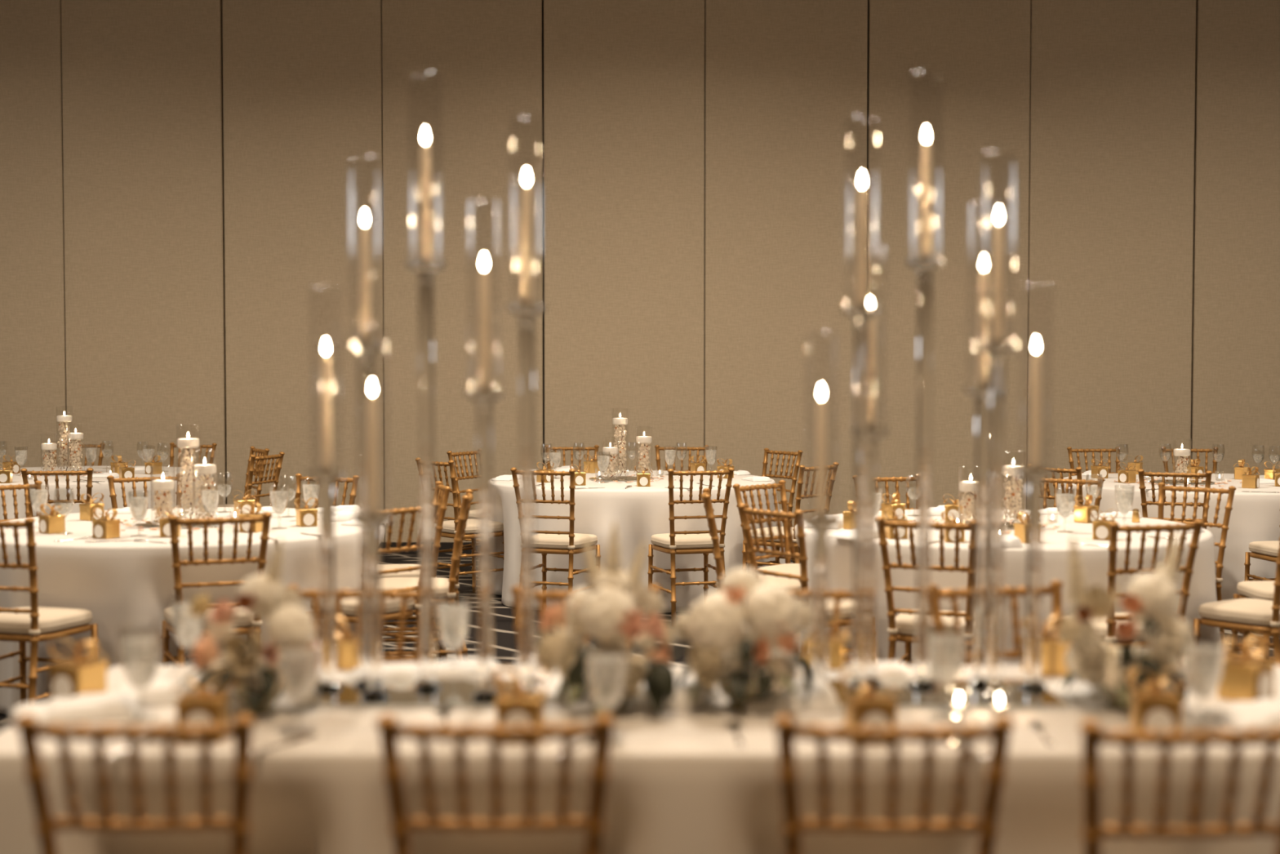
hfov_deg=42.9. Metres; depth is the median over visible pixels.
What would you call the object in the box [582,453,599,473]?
box
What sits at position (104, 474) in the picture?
napkin
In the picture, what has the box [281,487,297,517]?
wine glass
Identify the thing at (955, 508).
box
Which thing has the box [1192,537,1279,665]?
banquet chair
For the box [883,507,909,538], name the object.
box
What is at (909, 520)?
scattered petals
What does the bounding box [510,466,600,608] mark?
banquet chair
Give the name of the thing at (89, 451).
water goblet
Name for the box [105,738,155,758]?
fork
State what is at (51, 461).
orchid spray
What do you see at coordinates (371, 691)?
candelabra
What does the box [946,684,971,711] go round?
votive candle
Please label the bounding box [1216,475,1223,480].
votive candle
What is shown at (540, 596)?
banquet chair
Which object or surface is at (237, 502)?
box
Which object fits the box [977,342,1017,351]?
cup
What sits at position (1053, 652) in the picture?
box
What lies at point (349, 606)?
banquet chair
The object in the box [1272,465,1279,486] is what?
box
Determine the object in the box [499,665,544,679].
fork
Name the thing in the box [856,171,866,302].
taper candle
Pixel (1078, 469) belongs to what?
banquet chair
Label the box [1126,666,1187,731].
box
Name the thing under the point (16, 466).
box
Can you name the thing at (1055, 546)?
tablecloth
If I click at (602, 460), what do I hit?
water goblet
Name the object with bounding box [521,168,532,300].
taper candle
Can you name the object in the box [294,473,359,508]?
banquet chair
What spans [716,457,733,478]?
box
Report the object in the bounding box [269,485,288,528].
water goblet
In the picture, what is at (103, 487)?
tablecloth
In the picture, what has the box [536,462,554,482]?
box
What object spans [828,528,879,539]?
napkin
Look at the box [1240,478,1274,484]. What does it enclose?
napkin
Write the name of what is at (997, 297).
taper candle
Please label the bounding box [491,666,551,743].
box
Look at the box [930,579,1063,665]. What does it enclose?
banquet chair
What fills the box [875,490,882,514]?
water goblet
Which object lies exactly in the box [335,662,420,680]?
napkin
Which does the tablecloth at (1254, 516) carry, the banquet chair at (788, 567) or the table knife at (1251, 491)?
the table knife at (1251, 491)
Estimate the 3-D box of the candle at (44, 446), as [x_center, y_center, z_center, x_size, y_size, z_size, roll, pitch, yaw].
[-4.147,0.122,11.433,0.106,0.078,0.105,0,2,0]
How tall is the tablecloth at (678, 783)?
0.761 m
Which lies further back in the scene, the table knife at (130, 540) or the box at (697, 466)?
the box at (697, 466)
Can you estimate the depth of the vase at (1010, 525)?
7.73 m
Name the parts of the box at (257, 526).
lid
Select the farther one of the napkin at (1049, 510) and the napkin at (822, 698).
the napkin at (1049, 510)
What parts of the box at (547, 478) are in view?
lid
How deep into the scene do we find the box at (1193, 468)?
11.05 m
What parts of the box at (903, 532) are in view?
lid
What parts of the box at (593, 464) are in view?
lid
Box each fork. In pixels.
[53,535,93,541]
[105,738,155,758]
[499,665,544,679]
[1145,535,1186,539]
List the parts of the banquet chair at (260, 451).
seat, post, rail, post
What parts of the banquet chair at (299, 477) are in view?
post, rail, post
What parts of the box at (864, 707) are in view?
lid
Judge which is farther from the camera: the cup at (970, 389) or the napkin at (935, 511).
the napkin at (935, 511)
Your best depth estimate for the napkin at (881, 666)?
3.95 m
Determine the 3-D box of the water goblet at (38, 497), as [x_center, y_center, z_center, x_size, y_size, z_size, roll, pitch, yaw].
[-2.860,0.374,7.755,0.090,0.202,0.090,-1,2,-22]
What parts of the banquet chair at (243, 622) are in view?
leg, post, seat, seat frame, rail, rail, rail, rail, leg, post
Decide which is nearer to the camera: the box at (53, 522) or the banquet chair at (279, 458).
the box at (53, 522)
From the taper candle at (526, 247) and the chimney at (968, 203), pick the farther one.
the chimney at (968, 203)
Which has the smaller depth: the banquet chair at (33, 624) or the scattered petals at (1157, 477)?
the banquet chair at (33, 624)
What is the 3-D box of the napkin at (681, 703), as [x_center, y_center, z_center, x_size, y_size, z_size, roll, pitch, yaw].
[0.053,0.599,3.724,0.221,0.056,0.184,1,2,30]
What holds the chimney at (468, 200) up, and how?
on the candelabra at (371, 691)
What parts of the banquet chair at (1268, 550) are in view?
leg, seat frame, seat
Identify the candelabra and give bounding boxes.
[293,257,546,708]
[801,254,1067,708]
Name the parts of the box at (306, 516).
lid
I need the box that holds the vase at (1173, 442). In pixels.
[1172,442,1191,482]
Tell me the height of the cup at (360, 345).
0.022 m
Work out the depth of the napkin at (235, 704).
3.63 m
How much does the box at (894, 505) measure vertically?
0.132 m
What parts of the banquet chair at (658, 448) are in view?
post, rail, post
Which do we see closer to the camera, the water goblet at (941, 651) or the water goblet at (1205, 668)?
the water goblet at (1205, 668)
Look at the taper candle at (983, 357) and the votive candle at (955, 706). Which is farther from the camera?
the taper candle at (983, 357)
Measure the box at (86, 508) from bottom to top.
0.132 m
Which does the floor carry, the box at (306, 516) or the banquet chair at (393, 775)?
the banquet chair at (393, 775)
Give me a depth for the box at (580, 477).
10.44 m
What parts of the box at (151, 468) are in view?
lid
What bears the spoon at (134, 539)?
on the tablecloth at (127, 585)
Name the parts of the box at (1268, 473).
lid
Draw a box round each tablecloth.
[0,465,212,519]
[0,506,386,716]
[0,665,1279,853]
[492,470,785,613]
[795,509,1221,665]
[1057,472,1279,600]
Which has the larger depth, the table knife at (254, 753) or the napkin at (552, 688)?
the napkin at (552, 688)
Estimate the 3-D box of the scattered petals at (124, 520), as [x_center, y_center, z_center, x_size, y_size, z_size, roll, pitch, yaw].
[-2.208,0.464,7.904,0.729,0.007,0.730,0,2,0]
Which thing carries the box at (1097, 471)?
on the tablecloth at (1254, 516)
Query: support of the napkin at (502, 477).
on the tablecloth at (639, 513)
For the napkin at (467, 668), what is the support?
on the tablecloth at (678, 783)
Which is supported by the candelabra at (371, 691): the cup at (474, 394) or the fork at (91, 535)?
the cup at (474, 394)
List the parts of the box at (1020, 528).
lid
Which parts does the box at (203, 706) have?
lid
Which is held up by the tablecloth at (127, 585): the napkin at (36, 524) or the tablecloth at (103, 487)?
the napkin at (36, 524)
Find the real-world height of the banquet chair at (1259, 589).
0.935 m
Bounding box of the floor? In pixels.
[0,553,1274,730]
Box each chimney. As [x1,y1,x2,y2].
[308,286,342,465]
[347,156,382,341]
[355,325,390,514]
[408,73,442,260]
[466,200,501,373]
[511,115,543,303]
[804,341,838,497]
[844,117,879,306]
[855,245,886,428]
[909,74,942,257]
[966,203,1000,386]
[981,151,1016,342]
[1018,284,1053,457]
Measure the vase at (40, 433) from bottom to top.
0.281 m
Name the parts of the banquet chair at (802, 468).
leg, seat frame, seat, leg, post, rail, rail, rail, post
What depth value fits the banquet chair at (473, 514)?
11.63 m
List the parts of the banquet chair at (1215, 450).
post, rail, post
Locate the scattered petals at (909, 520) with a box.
[907,518,1060,533]
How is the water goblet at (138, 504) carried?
on the tablecloth at (127, 585)
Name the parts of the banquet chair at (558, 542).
post, rail, leg, rail, rail, rail, seat frame, seat, post, leg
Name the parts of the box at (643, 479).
lid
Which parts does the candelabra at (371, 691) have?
stem, stem, stem, stem, stem, stem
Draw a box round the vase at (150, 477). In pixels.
[150,476,175,525]
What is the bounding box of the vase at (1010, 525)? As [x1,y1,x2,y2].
[1004,451,1026,526]
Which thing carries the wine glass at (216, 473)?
on the tablecloth at (127, 585)
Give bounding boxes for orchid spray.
[41,449,57,471]
[57,422,71,471]
[68,439,83,471]
[152,489,173,522]
[177,448,199,519]
[195,474,215,518]
[604,454,617,478]
[613,424,626,476]
[637,443,650,473]
[960,491,974,523]
[1004,475,1023,523]
[1174,456,1189,480]
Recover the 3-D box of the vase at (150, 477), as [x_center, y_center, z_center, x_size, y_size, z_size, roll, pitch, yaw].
[-2.274,0.326,7.768,0.114,0.281,0.114,0,2,0]
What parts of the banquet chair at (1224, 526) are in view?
post, rail, rail, post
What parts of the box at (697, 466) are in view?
lid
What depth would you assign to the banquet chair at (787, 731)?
2.82 m
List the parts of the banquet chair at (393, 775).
post, rail, rail, post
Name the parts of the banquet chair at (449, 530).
post, rail, rail, post, seat, seat frame, leg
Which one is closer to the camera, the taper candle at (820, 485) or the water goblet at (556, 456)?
the taper candle at (820, 485)
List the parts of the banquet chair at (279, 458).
post, rail, rail, rail, post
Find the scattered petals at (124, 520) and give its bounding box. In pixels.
[120,515,234,530]
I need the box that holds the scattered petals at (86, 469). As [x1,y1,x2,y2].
[13,469,102,476]
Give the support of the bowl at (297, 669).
on the water goblet at (297, 669)
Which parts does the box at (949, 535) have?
lid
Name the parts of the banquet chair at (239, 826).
post, rail, rail, post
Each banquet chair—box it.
[0,480,42,521]
[0,517,98,703]
[13,713,255,853]
[20,467,93,517]
[53,442,105,466]
[106,473,182,508]
[161,511,271,665]
[169,442,217,466]
[217,445,269,506]
[245,451,284,506]
[285,583,420,664]
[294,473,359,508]
[307,501,439,662]
[374,712,616,853]
[380,480,451,659]
[381,488,473,657]
[415,457,503,592]
[446,450,477,556]
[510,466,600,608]
[510,584,662,665]
[544,444,599,471]
[647,466,734,625]
[654,444,709,471]
[701,488,801,662]
[716,585,853,663]
[732,480,800,624]
[737,503,877,665]
[742,462,839,568]
[761,448,803,563]
[773,714,1014,853]
[852,474,916,511]
[875,515,974,665]
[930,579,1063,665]
[1026,463,1084,504]
[1043,477,1104,511]
[1066,446,1120,475]
[1066,519,1204,665]
[1079,719,1279,853]
[1137,468,1213,528]
[1157,482,1235,657]
[1160,446,1218,473]
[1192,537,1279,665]
[1231,580,1279,659]
[1244,524,1279,581]
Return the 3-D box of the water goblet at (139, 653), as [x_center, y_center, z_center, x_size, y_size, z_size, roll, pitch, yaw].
[-1.082,0.533,3.531,0.090,0.202,0.090,1,2,16]
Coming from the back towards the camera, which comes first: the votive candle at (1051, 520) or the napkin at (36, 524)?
the votive candle at (1051, 520)
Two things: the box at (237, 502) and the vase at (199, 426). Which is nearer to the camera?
the vase at (199, 426)
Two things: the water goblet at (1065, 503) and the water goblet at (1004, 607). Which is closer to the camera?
the water goblet at (1004, 607)
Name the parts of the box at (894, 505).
lid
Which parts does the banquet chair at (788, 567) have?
post, rail, rail, rail, rail, seat, post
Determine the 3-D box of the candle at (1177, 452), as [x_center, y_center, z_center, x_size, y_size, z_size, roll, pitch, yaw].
[3.548,0.151,10.663,0.106,0.078,0.105,0,2,0]
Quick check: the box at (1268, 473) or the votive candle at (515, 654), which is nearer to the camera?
the votive candle at (515, 654)
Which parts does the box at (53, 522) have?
lid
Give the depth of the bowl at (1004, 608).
3.97 m
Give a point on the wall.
(176, 180)
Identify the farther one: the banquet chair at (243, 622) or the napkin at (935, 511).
the napkin at (935, 511)
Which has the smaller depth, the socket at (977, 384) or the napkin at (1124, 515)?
the socket at (977, 384)
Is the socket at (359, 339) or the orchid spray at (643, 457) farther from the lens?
the orchid spray at (643, 457)
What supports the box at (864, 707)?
on the tablecloth at (678, 783)
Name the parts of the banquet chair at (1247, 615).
leg, seat, seat frame, leg, post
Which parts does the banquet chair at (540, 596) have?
post, rail, rail, post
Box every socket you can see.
[319,466,333,471]
[358,337,373,341]
[365,510,380,515]
[418,257,433,259]
[476,386,492,390]
[519,300,534,303]
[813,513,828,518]
[853,302,869,305]
[868,424,876,428]
[918,254,933,257]
[975,382,990,386]
[990,338,1005,342]
[1027,464,1042,469]
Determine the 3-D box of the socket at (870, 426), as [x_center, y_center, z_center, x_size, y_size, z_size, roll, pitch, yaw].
[0.542,0.003,3.843,0.034,0.017,0.034,0,2,0]
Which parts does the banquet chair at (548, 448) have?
post, rail, post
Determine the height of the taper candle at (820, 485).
0.315 m
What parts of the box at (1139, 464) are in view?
lid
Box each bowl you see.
[118,627,161,687]
[275,638,320,702]
[584,644,628,708]
[924,624,967,684]
[971,595,1008,631]
[1054,488,1075,516]
[1181,633,1226,697]
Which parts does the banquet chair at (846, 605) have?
post, rail, rail, rail, post, seat, seat frame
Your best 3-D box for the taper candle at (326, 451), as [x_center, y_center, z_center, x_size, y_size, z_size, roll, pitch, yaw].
[-0.730,-0.049,3.791,0.025,0.315,0.025,0,2,0]
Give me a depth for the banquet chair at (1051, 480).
8.88 m
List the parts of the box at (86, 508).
lid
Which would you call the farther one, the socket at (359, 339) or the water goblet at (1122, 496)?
the water goblet at (1122, 496)
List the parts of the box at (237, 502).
lid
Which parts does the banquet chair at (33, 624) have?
rail, rail, rail, rail, leg, post, seat frame, seat, leg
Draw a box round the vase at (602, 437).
[601,436,618,479]
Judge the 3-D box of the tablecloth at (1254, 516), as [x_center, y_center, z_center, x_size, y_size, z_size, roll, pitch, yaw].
[3.760,0.745,10.746,2.102,0.761,2.030,0,2,0]
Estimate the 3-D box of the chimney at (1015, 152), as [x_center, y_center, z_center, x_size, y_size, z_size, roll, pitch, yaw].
[0.812,-0.401,3.688,0.075,0.436,0.075,0,2,0]
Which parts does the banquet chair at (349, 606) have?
seat, seat frame, rail, rail, rail, rail, post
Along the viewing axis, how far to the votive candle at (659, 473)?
11.37 m
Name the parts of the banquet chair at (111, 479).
post, rail, post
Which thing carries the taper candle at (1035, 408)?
on the candelabra at (920, 692)
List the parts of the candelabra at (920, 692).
stem, stem, stem, stem, stem, stem, stem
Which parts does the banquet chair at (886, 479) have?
rail, post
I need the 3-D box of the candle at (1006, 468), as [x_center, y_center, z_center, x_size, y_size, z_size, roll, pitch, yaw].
[1.775,0.191,7.743,0.106,0.078,0.105,0,2,0]
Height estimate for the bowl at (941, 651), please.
0.132 m
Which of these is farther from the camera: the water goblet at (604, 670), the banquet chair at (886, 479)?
the banquet chair at (886, 479)
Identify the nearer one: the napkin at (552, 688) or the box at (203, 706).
the box at (203, 706)
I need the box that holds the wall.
[0,0,1279,542]
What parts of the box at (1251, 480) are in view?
lid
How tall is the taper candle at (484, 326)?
0.315 m
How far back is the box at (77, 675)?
3.70 m
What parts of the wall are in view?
panel, panel, panel, panel, panel, panel, panel, panel, panel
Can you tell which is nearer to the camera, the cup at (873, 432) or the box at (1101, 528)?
the cup at (873, 432)
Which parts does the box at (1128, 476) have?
lid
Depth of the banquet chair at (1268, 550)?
9.43 m
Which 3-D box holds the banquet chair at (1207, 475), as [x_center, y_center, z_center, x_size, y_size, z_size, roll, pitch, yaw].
[3.182,0.707,9.657,0.417,0.935,0.485,1,2,23]
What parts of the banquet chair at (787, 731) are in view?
post, rail, rail, post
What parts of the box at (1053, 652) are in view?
lid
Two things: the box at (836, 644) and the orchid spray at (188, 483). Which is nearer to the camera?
the box at (836, 644)
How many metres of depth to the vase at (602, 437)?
10.88 m
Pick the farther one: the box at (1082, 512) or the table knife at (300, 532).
the box at (1082, 512)
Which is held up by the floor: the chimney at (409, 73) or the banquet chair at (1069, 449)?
the banquet chair at (1069, 449)
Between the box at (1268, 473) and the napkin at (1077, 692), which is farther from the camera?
the box at (1268, 473)
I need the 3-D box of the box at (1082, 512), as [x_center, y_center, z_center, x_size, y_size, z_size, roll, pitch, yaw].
[2.187,0.400,7.985,0.121,0.132,0.092,-2,3,-35]
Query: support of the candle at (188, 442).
in the vase at (199, 426)
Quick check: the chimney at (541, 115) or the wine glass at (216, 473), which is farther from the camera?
the wine glass at (216, 473)
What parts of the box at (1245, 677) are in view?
lid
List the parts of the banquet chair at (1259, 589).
leg, seat frame, seat, leg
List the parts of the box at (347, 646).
lid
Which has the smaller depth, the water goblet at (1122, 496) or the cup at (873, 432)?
the cup at (873, 432)
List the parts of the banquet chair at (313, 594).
post, rail, rail, post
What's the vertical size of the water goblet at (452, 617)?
0.202 m
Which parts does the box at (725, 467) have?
lid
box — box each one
[0,462,13,483]
[2,454,20,473]
[37,503,65,533]
[47,637,107,698]
[79,493,104,520]
[92,507,120,538]
[110,454,128,474]
[117,459,135,478]
[144,455,162,474]
[156,506,183,537]
[170,666,237,743]
[232,489,256,516]
[238,502,264,532]
[293,497,319,526]
[334,614,359,670]
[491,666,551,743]
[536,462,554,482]
[569,464,588,485]
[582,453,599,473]
[633,465,653,486]
[690,455,706,471]
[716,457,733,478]
[798,615,852,670]
[839,669,901,744]
[842,501,853,528]
[880,492,905,519]
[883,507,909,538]
[940,511,968,542]
[942,493,964,521]
[1013,511,1027,542]
[1020,613,1071,676]
[1073,494,1098,523]
[1088,508,1118,540]
[1090,458,1108,478]
[1117,462,1137,483]
[1126,454,1142,474]
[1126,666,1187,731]
[1186,458,1204,479]
[1217,634,1276,701]
[1233,458,1249,479]
[1241,466,1260,488]
[1263,461,1279,479]
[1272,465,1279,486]
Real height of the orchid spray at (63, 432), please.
0.360 m
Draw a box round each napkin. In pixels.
[9,690,138,727]
[10,521,39,528]
[83,472,119,477]
[103,506,132,514]
[111,669,201,706]
[133,466,145,471]
[208,687,288,711]
[254,506,284,513]
[316,504,359,513]
[333,507,359,521]
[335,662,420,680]
[340,519,359,525]
[417,657,502,679]
[492,475,519,480]
[535,675,595,704]
[552,465,573,471]
[625,675,721,713]
[733,470,751,475]
[741,475,771,481]
[743,677,841,715]
[804,514,843,528]
[827,660,911,679]
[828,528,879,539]
[930,505,945,515]
[1003,534,1022,547]
[1026,507,1074,514]
[1046,677,1111,703]
[1081,470,1091,475]
[1098,511,1142,518]
[1160,524,1204,533]
[1198,697,1279,730]
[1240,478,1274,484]
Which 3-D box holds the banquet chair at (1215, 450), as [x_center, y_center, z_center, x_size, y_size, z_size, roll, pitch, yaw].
[4.070,0.621,11.927,0.417,0.935,0.485,0,2,6]
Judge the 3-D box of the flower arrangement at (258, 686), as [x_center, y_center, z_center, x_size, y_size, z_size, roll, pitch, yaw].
[-0.860,0.436,3.594,0.300,0.391,0.273,-1,2,-23]
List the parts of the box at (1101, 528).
lid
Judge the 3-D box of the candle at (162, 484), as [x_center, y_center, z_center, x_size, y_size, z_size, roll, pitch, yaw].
[-2.274,0.261,7.765,0.106,0.078,0.105,0,2,0]
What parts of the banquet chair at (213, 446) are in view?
post, rail, post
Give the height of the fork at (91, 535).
0.010 m
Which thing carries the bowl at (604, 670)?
on the water goblet at (604, 670)
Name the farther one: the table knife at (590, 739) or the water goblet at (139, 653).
the water goblet at (139, 653)
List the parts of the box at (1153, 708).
lid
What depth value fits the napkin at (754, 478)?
10.83 m
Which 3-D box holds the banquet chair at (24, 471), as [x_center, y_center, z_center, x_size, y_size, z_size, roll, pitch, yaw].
[-3.462,0.700,9.831,0.417,0.935,0.485,0,2,-7]
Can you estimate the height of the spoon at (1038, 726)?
0.009 m
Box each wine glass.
[53,488,74,534]
[215,472,232,512]
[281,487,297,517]
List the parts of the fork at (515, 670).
handle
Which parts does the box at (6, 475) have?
lid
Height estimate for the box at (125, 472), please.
0.132 m
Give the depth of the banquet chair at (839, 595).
4.48 m
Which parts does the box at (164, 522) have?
lid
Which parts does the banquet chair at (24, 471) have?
post, rail, rail, post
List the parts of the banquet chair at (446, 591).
seat, seat frame, post, post, rail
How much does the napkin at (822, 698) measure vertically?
0.056 m
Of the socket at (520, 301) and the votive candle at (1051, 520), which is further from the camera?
the votive candle at (1051, 520)
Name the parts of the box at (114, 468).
lid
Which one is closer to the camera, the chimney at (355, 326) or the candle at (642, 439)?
the chimney at (355, 326)
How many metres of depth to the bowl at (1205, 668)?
3.40 m
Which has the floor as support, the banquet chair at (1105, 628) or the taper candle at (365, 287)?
the banquet chair at (1105, 628)
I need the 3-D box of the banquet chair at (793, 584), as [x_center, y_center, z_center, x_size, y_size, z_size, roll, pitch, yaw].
[0.535,0.775,7.851,0.485,0.935,0.417,0,2,2]
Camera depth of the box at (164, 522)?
7.29 m
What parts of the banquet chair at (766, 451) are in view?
post, rail, rail, rail, post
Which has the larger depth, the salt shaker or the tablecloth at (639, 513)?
the tablecloth at (639, 513)
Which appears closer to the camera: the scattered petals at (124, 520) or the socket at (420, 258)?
the socket at (420, 258)
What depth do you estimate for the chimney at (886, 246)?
3.83 m
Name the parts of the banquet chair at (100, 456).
post, rail, post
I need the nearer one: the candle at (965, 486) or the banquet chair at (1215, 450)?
the candle at (965, 486)
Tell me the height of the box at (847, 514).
0.132 m
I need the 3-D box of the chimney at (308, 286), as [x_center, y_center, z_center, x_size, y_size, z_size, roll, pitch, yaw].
[-0.730,-0.108,3.789,0.075,0.436,0.075,0,2,0]
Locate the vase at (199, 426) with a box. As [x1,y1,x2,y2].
[176,426,200,517]
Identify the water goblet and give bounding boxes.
[13,446,27,475]
[28,484,48,511]
[84,444,97,472]
[118,627,161,718]
[128,491,147,537]
[142,446,155,474]
[168,594,205,659]
[200,484,219,528]
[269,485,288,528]
[275,638,320,735]
[302,482,319,519]
[435,595,471,668]
[548,449,561,479]
[584,644,628,743]
[596,455,609,483]
[663,445,675,475]
[705,449,717,475]
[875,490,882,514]
[924,624,967,717]
[971,595,1008,677]
[1054,488,1075,533]
[1115,487,1134,525]
[1181,633,1226,729]
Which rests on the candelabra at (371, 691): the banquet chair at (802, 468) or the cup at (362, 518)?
the cup at (362, 518)
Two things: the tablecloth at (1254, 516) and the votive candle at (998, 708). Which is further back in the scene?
the tablecloth at (1254, 516)
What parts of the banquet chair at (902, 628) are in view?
post, leg, rail, rail, rail, rail, seat, seat frame, post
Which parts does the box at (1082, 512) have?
lid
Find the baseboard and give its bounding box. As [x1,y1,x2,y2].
[380,542,799,553]
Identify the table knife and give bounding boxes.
[84,539,133,542]
[250,734,313,756]
[300,532,319,536]
[553,737,595,758]
[574,487,604,488]
[942,740,990,759]
[1069,542,1109,546]
[1251,491,1279,493]
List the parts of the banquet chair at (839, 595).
rail, rail, post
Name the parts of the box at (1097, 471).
lid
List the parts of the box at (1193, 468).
lid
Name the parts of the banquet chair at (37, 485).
rail, rail, post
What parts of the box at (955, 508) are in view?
lid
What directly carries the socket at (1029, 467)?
attached to the candelabra at (920, 692)
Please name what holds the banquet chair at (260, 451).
on the floor
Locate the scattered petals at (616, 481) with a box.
[568,474,679,482]
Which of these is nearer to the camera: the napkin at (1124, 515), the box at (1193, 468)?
the napkin at (1124, 515)
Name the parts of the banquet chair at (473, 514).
post, rail, rail, rail, seat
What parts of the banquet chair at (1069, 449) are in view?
post, rail, post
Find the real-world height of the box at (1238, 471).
0.132 m
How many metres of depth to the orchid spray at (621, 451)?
11.06 m
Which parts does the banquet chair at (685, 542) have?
leg, post, seat frame, seat, rail, rail, rail, rail, leg, post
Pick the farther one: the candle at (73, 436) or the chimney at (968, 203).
the candle at (73, 436)
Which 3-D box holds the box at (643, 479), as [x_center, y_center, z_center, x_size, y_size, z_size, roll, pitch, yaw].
[0.022,0.310,10.379,0.126,0.132,0.092,0,2,-2]
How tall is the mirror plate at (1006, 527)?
0.007 m
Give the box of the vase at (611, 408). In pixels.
[611,408,628,477]
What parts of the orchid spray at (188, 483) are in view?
stem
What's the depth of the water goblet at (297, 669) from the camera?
3.35 m
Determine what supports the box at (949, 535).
on the tablecloth at (1055, 546)
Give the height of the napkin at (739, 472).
0.027 m
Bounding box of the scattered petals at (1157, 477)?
[1114,477,1241,486]
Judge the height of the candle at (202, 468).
0.078 m
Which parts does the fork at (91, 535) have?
handle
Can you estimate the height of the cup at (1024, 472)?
0.022 m
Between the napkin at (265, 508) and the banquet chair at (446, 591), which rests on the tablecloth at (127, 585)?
the napkin at (265, 508)
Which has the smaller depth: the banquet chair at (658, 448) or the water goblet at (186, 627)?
the water goblet at (186, 627)
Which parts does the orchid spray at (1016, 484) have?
stem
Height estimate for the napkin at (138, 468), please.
0.031 m
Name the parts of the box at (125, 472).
lid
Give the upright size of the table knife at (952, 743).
0.004 m
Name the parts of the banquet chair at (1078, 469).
rail, rail, post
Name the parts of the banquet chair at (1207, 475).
post, rail, rail, rail, post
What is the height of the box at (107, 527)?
0.132 m
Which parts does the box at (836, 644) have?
lid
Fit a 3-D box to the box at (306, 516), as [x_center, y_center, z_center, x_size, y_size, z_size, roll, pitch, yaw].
[-1.599,0.407,7.811,0.118,0.132,0.092,-1,2,-25]
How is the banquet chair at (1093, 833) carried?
on the floor
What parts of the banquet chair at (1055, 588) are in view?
post, rail, rail, post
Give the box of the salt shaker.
[1131,508,1139,522]
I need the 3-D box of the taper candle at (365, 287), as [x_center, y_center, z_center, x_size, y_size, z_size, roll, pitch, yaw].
[-0.643,-0.350,3.809,0.025,0.315,0.025,0,2,0]
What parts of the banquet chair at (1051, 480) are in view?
rail, post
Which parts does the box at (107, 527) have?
lid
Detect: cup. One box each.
[307,468,346,480]
[346,341,384,351]
[353,512,392,524]
[406,259,444,271]
[465,389,503,399]
[507,303,546,314]
[515,653,537,668]
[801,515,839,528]
[842,305,880,315]
[850,426,888,437]
[906,257,944,268]
[964,385,990,395]
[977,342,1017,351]
[1015,466,1054,478]
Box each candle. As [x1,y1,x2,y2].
[40,440,57,449]
[56,411,72,422]
[67,428,83,439]
[151,473,174,490]
[177,431,199,448]
[193,458,216,474]
[321,338,332,466]
[360,210,370,337]
[367,379,378,511]
[420,128,431,257]
[479,254,489,386]
[515,653,537,678]
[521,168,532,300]
[602,442,617,454]
[612,413,627,424]
[635,432,652,443]
[655,466,663,475]
[815,383,826,514]
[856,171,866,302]
[868,297,875,424]
[913,653,936,679]
[920,126,930,254]
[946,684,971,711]
[959,475,974,492]
[977,255,988,382]
[986,684,1013,712]
[992,207,1003,338]
[1004,458,1024,475]
[1029,336,1040,465]
[1046,510,1058,522]
[1173,444,1190,456]
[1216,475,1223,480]
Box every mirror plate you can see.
[135,518,224,528]
[588,475,651,481]
[942,520,1014,530]
[1148,479,1214,484]
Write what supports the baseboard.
attached to the wall
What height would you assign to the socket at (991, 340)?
0.017 m
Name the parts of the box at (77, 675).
lid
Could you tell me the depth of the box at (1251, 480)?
10.20 m
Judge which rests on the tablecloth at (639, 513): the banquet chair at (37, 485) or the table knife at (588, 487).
the table knife at (588, 487)
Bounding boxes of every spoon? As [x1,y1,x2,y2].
[133,538,168,542]
[434,706,452,725]
[724,720,745,745]
[1026,720,1055,745]
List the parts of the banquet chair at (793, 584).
rail, post, post, seat, leg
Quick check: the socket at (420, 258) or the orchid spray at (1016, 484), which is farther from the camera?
the orchid spray at (1016, 484)
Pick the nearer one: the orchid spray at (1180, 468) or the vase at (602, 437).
the orchid spray at (1180, 468)
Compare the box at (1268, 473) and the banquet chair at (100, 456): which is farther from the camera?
the banquet chair at (100, 456)
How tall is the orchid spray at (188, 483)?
0.359 m
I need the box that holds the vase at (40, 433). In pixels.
[40,433,57,471]
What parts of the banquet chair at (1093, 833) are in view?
post, rail, rail, post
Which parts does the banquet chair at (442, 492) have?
seat, post, rail, post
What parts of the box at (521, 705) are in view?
lid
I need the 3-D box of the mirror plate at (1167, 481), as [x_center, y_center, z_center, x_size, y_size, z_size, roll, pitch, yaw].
[3.548,0.362,10.671,0.420,0.007,0.420,0,2,0]
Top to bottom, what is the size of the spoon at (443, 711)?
0.009 m
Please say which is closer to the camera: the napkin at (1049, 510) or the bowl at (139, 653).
the bowl at (139, 653)
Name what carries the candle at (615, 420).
in the vase at (611, 408)
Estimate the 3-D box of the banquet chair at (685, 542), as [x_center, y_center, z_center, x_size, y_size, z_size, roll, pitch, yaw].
[0.299,0.701,9.824,0.417,0.935,0.485,-1,2,-17]
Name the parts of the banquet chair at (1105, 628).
seat, post, seat frame, rail, rail, rail, rail, post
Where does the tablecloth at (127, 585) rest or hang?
on the banquet table
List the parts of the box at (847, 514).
lid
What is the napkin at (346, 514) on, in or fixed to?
on the tablecloth at (127, 585)
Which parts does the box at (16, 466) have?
lid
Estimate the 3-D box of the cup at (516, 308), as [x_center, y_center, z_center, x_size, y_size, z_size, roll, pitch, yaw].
[-0.257,-0.268,3.703,0.088,0.022,0.088,0,2,0]
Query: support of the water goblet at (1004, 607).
on the tablecloth at (678, 783)
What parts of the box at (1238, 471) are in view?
lid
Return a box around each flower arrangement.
[177,537,320,715]
[535,520,675,715]
[666,567,824,711]
[1056,530,1204,711]

